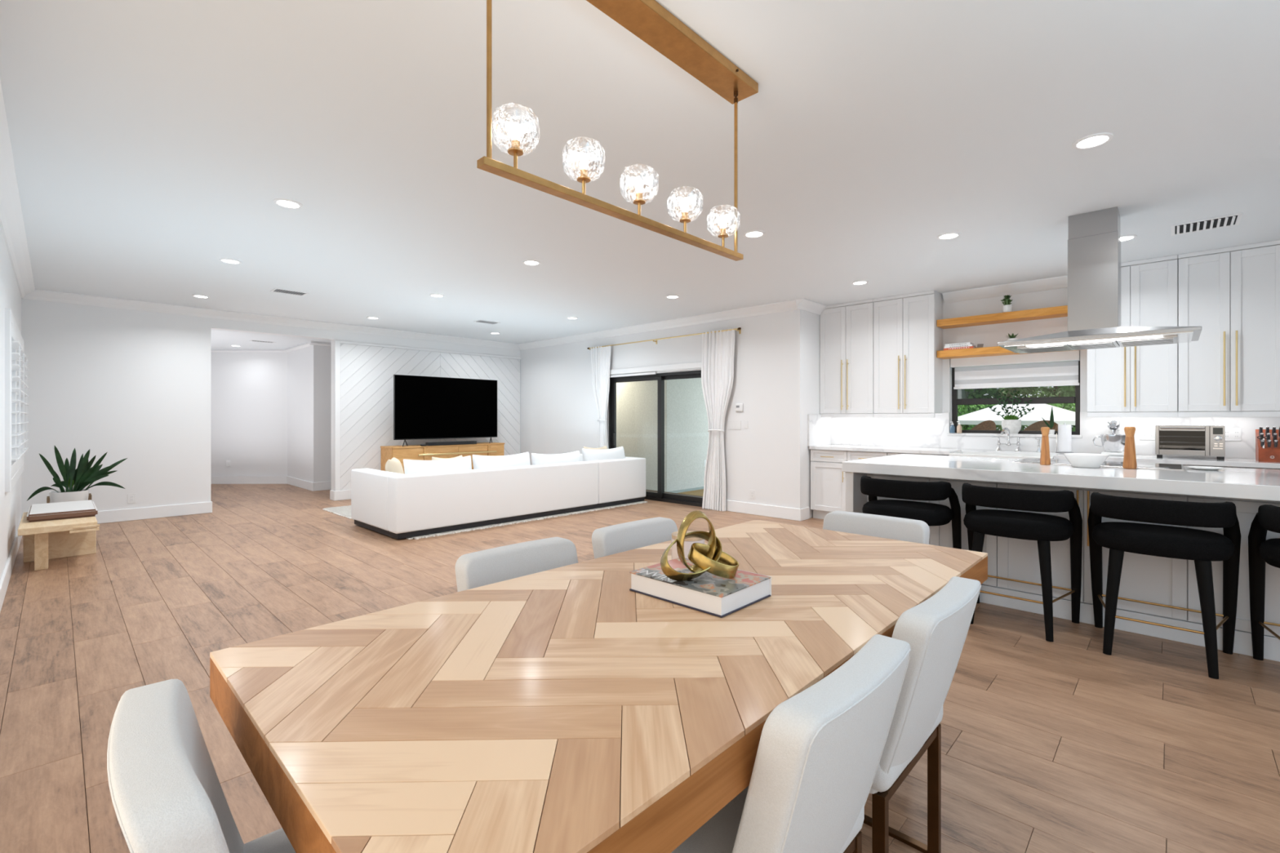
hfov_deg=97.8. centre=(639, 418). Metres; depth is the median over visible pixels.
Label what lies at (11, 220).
trim
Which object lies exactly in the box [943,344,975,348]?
book
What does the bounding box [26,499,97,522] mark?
book
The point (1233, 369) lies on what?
upper cabinet
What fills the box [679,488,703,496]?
door mat
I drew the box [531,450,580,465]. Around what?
cushion
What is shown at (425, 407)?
television
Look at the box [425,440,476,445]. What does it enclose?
soundbar
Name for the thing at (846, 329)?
upper cabinet
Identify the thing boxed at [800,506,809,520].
baseboard
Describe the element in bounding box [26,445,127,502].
potted plant
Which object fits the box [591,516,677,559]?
dining chair
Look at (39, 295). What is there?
trim
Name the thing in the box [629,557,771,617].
book
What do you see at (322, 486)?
baseboard
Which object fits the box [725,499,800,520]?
baseboard
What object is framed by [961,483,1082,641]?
bar stool
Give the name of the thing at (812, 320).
wall
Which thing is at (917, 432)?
backsplash
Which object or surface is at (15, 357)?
window
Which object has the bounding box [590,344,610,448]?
curtain
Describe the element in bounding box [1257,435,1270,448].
scissors
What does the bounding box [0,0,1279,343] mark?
ceiling
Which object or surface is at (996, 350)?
floating shelf
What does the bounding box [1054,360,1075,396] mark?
tree
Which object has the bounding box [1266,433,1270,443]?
knife
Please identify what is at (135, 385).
wall
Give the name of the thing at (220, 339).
ceiling
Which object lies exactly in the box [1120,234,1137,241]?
recessed light
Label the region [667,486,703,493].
floor
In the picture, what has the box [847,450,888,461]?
base cabinet
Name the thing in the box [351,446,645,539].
sectional sofa
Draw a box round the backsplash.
[807,411,1279,458]
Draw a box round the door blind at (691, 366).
[609,361,701,377]
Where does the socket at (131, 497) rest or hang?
attached to the wall outlet at (131, 498)
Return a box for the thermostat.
[735,403,743,411]
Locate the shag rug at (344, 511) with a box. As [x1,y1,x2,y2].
[323,501,647,539]
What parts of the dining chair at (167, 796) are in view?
seat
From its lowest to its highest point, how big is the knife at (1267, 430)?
0.103 m
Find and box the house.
[957,388,977,429]
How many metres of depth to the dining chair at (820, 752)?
0.91 m
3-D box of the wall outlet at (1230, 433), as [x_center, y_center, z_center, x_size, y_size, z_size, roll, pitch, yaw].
[5.263,0.145,4.965,0.120,0.118,0.009,0,0,44]
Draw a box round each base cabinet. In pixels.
[810,448,847,519]
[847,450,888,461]
[887,452,947,455]
[1182,464,1279,470]
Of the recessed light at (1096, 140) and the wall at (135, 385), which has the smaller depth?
the recessed light at (1096, 140)
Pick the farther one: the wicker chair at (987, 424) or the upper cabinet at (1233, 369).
the wicker chair at (987, 424)
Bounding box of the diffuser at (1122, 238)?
[1120,236,1133,240]
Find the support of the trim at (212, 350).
attached to the wall at (249, 390)
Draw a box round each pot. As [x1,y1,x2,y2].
[1002,304,1012,312]
[1006,337,1017,341]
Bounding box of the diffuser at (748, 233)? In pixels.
[746,231,762,236]
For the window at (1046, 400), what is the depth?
6.15 m
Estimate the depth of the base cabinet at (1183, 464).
4.55 m
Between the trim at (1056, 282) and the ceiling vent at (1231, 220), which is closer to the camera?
the ceiling vent at (1231, 220)
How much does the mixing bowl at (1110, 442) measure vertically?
0.167 m
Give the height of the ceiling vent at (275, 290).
0.014 m
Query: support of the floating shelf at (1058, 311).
attached to the wall at (990, 335)
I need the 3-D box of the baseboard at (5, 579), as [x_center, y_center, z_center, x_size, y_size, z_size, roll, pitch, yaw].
[-2.501,1.205,2.029,12.420,0.150,0.018,0,0,44]
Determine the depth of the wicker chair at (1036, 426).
7.77 m
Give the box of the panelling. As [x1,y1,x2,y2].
[334,340,520,491]
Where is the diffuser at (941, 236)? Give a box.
[939,234,957,238]
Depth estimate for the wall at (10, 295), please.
4.31 m
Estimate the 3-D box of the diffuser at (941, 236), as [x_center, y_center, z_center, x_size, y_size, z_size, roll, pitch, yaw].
[2.470,-1.458,4.466,0.128,0.003,0.128,0,0,44]
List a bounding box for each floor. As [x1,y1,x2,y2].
[0,484,1279,852]
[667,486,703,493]
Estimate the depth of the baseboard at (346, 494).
8.71 m
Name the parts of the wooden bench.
leg, leg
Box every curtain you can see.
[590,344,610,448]
[701,328,734,511]
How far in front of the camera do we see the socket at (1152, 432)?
5.32 m
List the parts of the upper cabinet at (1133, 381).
door, handle, light rail, handle, crown rail, door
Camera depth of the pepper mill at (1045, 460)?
3.97 m
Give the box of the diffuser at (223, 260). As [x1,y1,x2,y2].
[222,259,239,262]
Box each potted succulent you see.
[1000,294,1013,312]
[1006,333,1017,341]
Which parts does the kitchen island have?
panel, rail, door, rail, door, rail, door, handle, handle, rail, door, rail, door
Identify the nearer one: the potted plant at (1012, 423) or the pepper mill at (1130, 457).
the pepper mill at (1130, 457)
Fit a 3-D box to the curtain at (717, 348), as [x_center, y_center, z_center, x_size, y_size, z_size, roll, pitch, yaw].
[1.070,0.030,7.723,0.574,2.491,0.110,0,0,44]
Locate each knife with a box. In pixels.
[1258,426,1262,435]
[1259,432,1263,442]
[1260,440,1264,448]
[1265,426,1269,435]
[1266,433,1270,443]
[1266,440,1271,448]
[1271,426,1275,437]
[1272,433,1276,443]
[1273,440,1278,448]
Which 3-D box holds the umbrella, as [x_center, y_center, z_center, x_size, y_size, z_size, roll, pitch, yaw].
[9.557,0.430,13.967,3.175,1.900,3.175,0,0,44]
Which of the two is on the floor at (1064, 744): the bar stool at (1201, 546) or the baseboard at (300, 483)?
the bar stool at (1201, 546)
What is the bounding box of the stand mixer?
[1092,418,1125,456]
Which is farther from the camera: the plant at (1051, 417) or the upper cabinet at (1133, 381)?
the plant at (1051, 417)
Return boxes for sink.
[949,451,1054,458]
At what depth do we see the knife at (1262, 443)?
4.54 m
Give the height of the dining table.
0.780 m
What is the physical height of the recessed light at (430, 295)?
0.008 m
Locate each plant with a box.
[987,389,1034,434]
[1042,406,1054,434]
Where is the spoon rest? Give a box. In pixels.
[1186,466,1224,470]
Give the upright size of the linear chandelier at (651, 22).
0.767 m
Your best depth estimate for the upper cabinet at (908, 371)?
6.57 m
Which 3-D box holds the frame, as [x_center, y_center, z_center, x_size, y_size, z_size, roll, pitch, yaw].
[3.781,-0.797,6.205,0.071,0.047,0.062,0,0,15]
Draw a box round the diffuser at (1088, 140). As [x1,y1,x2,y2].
[1076,135,1108,146]
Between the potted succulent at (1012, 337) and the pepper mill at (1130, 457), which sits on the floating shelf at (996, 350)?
the potted succulent at (1012, 337)
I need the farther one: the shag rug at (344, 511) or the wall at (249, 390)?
the wall at (249, 390)
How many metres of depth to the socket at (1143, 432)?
5.36 m
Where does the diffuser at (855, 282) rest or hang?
attached to the recessed light at (857, 282)
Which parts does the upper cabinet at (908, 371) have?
door, handle, light rail, crown rail, handle, door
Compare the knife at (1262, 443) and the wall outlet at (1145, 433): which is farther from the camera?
the wall outlet at (1145, 433)
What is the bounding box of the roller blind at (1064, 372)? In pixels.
[950,350,1079,389]
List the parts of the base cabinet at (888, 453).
drawer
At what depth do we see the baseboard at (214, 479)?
10.84 m
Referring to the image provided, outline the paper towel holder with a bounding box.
[1055,422,1074,453]
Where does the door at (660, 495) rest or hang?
attached to the wall at (559, 415)
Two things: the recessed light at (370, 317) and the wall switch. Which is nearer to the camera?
the wall switch
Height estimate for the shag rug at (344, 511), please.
0.017 m
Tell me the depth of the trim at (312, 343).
9.82 m
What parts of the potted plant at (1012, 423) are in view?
pot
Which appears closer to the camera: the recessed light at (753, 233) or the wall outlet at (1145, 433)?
the recessed light at (753, 233)
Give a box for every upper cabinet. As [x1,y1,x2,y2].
[819,299,874,417]
[873,290,942,417]
[1086,254,1177,417]
[1177,240,1279,417]
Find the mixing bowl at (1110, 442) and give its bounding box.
[1092,434,1125,452]
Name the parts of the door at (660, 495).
handle, sash, sash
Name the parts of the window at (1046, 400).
sill, sash rail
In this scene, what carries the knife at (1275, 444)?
in the knife block
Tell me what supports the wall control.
attached to the wall at (559, 415)
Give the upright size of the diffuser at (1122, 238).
0.003 m
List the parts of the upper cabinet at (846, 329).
door, handle, light rail, handle, crown rail, door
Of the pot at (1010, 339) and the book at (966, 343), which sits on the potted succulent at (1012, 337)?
the pot at (1010, 339)
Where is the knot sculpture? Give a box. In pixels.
[660,510,738,581]
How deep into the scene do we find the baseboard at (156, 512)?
7.11 m
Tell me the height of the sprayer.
0.156 m
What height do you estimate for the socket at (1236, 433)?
0.066 m
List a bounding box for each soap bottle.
[950,421,955,432]
[956,421,961,433]
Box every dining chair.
[106,679,296,852]
[454,537,577,591]
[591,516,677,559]
[671,634,911,852]
[822,511,929,544]
[863,576,981,852]
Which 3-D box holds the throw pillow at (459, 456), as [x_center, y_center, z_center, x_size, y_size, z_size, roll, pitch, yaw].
[-2.347,0.642,6.877,0.191,0.350,0.416,0,0,39]
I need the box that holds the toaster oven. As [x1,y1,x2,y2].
[1155,425,1224,460]
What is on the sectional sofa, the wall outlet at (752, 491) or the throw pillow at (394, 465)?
the throw pillow at (394, 465)
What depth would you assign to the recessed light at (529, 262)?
5.22 m
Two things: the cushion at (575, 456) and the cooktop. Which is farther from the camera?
the cushion at (575, 456)
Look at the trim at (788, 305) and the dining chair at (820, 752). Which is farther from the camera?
the trim at (788, 305)
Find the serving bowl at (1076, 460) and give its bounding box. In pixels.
[1063,453,1109,467]
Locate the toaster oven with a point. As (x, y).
(1171, 440)
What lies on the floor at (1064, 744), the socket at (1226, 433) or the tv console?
the tv console
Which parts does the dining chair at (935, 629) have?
seat, seat rail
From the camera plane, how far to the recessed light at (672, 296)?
6.70 m
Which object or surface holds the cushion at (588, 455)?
on the sectional sofa
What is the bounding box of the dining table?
[209,520,987,852]
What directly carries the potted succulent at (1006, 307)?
on the floating shelf at (1058, 311)
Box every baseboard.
[0,529,22,612]
[95,501,212,524]
[210,475,286,484]
[286,475,313,491]
[313,481,331,491]
[329,489,351,500]
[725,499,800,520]
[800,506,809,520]
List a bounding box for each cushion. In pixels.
[403,455,471,474]
[472,452,530,469]
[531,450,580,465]
[582,446,625,461]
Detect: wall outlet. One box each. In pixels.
[127,493,136,503]
[226,460,230,466]
[750,489,755,498]
[1139,427,1155,439]
[1224,427,1241,440]
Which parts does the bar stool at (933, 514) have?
leg, backrest, seat, leg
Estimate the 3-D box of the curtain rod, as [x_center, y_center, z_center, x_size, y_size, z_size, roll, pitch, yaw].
[0.244,-1.180,8.556,3.096,0.080,0.089,0,0,44]
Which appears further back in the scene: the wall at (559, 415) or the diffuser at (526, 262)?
the wall at (559, 415)
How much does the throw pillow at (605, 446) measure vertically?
0.367 m
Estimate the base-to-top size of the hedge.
2.072 m
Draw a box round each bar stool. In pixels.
[860,475,961,549]
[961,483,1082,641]
[1088,492,1240,679]
[1248,504,1279,660]
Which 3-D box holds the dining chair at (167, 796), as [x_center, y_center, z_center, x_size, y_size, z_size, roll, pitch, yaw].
[-0.511,0.864,0.968,0.597,0.832,0.470,0,0,-43]
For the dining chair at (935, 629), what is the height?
0.832 m
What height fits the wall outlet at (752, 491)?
0.118 m
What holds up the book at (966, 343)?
on the book at (965, 345)
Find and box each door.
[608,370,702,506]
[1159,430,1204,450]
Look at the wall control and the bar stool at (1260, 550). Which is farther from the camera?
the wall control
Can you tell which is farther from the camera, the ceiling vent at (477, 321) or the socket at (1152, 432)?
the ceiling vent at (477, 321)
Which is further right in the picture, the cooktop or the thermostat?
the cooktop
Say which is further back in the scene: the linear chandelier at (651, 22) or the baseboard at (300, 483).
the baseboard at (300, 483)
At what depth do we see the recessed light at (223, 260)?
5.17 m
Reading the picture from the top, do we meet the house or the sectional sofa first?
the house
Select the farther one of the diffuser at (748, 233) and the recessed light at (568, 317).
the recessed light at (568, 317)
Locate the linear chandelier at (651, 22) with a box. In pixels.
[476,0,758,261]
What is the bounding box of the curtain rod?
[586,327,741,350]
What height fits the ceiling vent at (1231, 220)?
0.012 m
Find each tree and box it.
[964,363,1035,398]
[996,362,1070,404]
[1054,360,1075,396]
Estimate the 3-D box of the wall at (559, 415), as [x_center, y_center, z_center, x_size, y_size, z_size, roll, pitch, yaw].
[-0.208,-0.090,9.148,6.220,2.740,0.140,0,0,44]
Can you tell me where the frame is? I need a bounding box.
[977,343,983,347]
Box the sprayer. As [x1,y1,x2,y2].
[1035,437,1040,452]
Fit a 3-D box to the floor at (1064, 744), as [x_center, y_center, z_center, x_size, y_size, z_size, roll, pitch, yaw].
[-2.140,1.340,6.734,18.800,0.120,7.920,0,0,44]
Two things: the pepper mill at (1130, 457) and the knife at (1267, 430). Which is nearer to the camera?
the pepper mill at (1130, 457)
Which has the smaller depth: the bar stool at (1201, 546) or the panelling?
the bar stool at (1201, 546)
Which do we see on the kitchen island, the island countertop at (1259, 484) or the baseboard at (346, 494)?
the island countertop at (1259, 484)
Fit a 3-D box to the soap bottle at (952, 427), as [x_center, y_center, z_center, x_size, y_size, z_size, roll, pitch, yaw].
[3.642,0.107,6.506,0.052,0.132,0.052,0,0,44]
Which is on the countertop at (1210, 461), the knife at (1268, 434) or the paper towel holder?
the paper towel holder
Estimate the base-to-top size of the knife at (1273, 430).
0.103 m
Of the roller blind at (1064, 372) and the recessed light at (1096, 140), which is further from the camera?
the roller blind at (1064, 372)
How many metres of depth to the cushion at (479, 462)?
6.99 m
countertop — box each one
[808,444,1279,468]
[842,453,1279,501]
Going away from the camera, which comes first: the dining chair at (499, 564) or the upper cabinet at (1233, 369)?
the dining chair at (499, 564)
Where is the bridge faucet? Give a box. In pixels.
[991,427,1025,451]
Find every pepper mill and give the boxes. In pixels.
[1040,426,1050,465]
[1123,426,1137,469]
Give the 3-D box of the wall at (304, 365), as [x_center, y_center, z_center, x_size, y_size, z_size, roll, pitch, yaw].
[-6.298,-0.030,10.417,1.700,2.620,0.120,0,0,44]
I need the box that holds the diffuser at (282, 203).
[276,200,298,207]
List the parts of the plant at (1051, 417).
pot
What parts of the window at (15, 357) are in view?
shutter frame, shutter frame, tilt rod, shutter frame, tilt rod, tilt rod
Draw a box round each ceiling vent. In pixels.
[249,339,275,342]
[270,288,309,296]
[473,320,500,324]
[1170,213,1242,235]
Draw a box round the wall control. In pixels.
[743,421,747,428]
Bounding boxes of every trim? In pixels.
[0,78,35,298]
[22,288,519,350]
[210,348,286,352]
[283,341,311,352]
[309,341,331,346]
[519,299,799,350]
[795,298,826,315]
[942,275,1067,303]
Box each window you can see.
[4,308,28,492]
[946,360,1082,438]
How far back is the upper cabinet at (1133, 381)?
5.16 m
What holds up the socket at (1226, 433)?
attached to the wall outlet at (1230, 433)
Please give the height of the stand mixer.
0.349 m
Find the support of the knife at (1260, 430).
in the knife block
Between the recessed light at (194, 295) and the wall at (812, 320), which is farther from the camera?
the wall at (812, 320)
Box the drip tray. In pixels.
[1159,444,1204,448]
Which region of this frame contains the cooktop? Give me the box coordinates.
[1013,457,1184,470]
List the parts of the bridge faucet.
spout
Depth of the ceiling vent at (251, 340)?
9.76 m
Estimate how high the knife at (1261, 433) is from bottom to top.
0.090 m
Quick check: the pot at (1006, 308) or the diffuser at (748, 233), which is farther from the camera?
the pot at (1006, 308)
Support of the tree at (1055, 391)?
on the lawn
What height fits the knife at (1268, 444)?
0.076 m
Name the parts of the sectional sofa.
arm, frame, arm, frame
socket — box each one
[129,495,133,501]
[1141,430,1146,437]
[1150,430,1154,437]
[1224,431,1229,438]
[1234,431,1239,438]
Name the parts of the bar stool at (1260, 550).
leg, backrest, seat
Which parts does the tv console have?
panel, drawer, drawer, rail, drawer, drawer, panel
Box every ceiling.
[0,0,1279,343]
[210,328,331,349]
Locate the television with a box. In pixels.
[393,374,497,446]
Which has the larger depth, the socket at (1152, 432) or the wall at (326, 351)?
the wall at (326, 351)
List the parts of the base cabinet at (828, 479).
door, drawer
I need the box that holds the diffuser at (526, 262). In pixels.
[524,261,538,264]
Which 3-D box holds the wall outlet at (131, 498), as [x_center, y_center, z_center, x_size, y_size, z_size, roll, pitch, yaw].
[-6.354,1.005,6.978,0.009,0.120,0.078,0,0,44]
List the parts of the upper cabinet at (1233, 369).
door, handle, light rail, crown rail, handle, door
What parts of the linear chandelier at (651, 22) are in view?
rod, bulb, crystal globe, bulb, crystal globe, crystal globe, bulb, bulb, crystal globe, bulb, crystal globe, rod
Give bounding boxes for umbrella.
[957,404,1075,431]
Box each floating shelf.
[937,305,1067,328]
[937,346,1086,359]
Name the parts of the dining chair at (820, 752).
seat, seat rail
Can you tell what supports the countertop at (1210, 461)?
on the base cabinet
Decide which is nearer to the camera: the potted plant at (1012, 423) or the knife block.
the knife block
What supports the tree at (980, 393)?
on the lawn
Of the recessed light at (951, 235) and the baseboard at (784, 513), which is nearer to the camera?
the recessed light at (951, 235)
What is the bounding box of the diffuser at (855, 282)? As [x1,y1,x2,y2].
[853,281,866,284]
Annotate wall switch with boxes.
[728,420,741,429]
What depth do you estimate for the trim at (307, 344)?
10.27 m
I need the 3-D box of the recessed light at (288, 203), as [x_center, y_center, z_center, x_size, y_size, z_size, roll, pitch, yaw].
[-2.392,-1.456,3.793,0.170,0.008,0.170,0,0,44]
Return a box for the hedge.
[957,403,1075,431]
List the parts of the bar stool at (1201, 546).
leg, leg, seat, backrest, leg, leg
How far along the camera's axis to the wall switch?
7.61 m
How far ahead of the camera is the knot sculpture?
1.56 m
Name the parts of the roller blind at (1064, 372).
rail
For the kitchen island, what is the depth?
3.35 m
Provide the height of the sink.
0.242 m
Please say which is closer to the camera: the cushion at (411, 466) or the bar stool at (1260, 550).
the bar stool at (1260, 550)
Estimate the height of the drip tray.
0.023 m
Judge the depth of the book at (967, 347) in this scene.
6.27 m
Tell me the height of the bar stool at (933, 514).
0.858 m
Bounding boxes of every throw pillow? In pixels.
[385,457,404,474]
[431,454,462,460]
[583,445,607,449]
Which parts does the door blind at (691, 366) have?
rail, rail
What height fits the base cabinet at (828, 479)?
0.883 m
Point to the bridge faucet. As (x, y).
(1008, 443)
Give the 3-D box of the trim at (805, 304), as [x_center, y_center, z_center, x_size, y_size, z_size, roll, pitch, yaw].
[2.289,-1.407,7.183,0.105,0.105,0.950,0,0,44]
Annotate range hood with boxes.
[997,206,1201,353]
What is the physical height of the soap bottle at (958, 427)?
0.137 m
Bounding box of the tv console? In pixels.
[380,442,504,474]
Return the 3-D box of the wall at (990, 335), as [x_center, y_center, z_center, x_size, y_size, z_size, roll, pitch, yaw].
[5.013,-0.090,5.362,6.560,2.740,0.180,0,0,44]
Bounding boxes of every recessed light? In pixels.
[191,294,209,297]
[218,257,241,263]
[273,198,302,208]
[366,316,379,319]
[429,293,444,297]
[522,259,540,265]
[566,316,577,319]
[665,294,679,298]
[743,230,764,237]
[851,280,868,284]
[936,231,960,239]
[1071,132,1113,149]
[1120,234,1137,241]
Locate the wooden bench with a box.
[17,511,99,570]
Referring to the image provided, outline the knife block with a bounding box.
[1255,429,1279,462]
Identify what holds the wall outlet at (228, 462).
attached to the wall at (249, 390)
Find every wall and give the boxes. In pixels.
[0,225,21,579]
[21,297,519,518]
[210,352,287,475]
[287,345,320,482]
[320,346,331,481]
[520,309,805,508]
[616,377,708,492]
[805,311,820,518]
[830,287,1243,458]
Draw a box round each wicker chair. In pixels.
[970,420,995,430]
[1022,420,1057,431]
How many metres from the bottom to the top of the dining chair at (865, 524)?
0.832 m
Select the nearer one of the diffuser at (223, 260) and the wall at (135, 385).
the diffuser at (223, 260)
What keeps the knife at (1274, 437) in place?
in the knife block
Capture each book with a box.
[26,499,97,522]
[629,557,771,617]
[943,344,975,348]
[943,346,976,350]
[945,342,973,346]
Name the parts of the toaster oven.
door, door handle, control panel, knob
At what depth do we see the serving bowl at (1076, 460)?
3.75 m
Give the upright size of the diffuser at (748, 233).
0.003 m
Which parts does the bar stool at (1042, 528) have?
leg, leg, backrest, seat, leg, leg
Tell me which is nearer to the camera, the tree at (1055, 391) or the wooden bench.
the wooden bench
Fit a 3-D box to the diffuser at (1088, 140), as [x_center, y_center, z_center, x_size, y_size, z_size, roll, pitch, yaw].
[2.381,-1.458,2.937,0.128,0.003,0.128,0,0,44]
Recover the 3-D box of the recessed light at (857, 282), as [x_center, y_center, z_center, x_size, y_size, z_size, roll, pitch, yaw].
[2.367,-1.456,6.009,0.170,0.008,0.170,0,0,44]
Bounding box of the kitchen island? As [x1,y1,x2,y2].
[845,471,1279,662]
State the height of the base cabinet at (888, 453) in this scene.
0.883 m

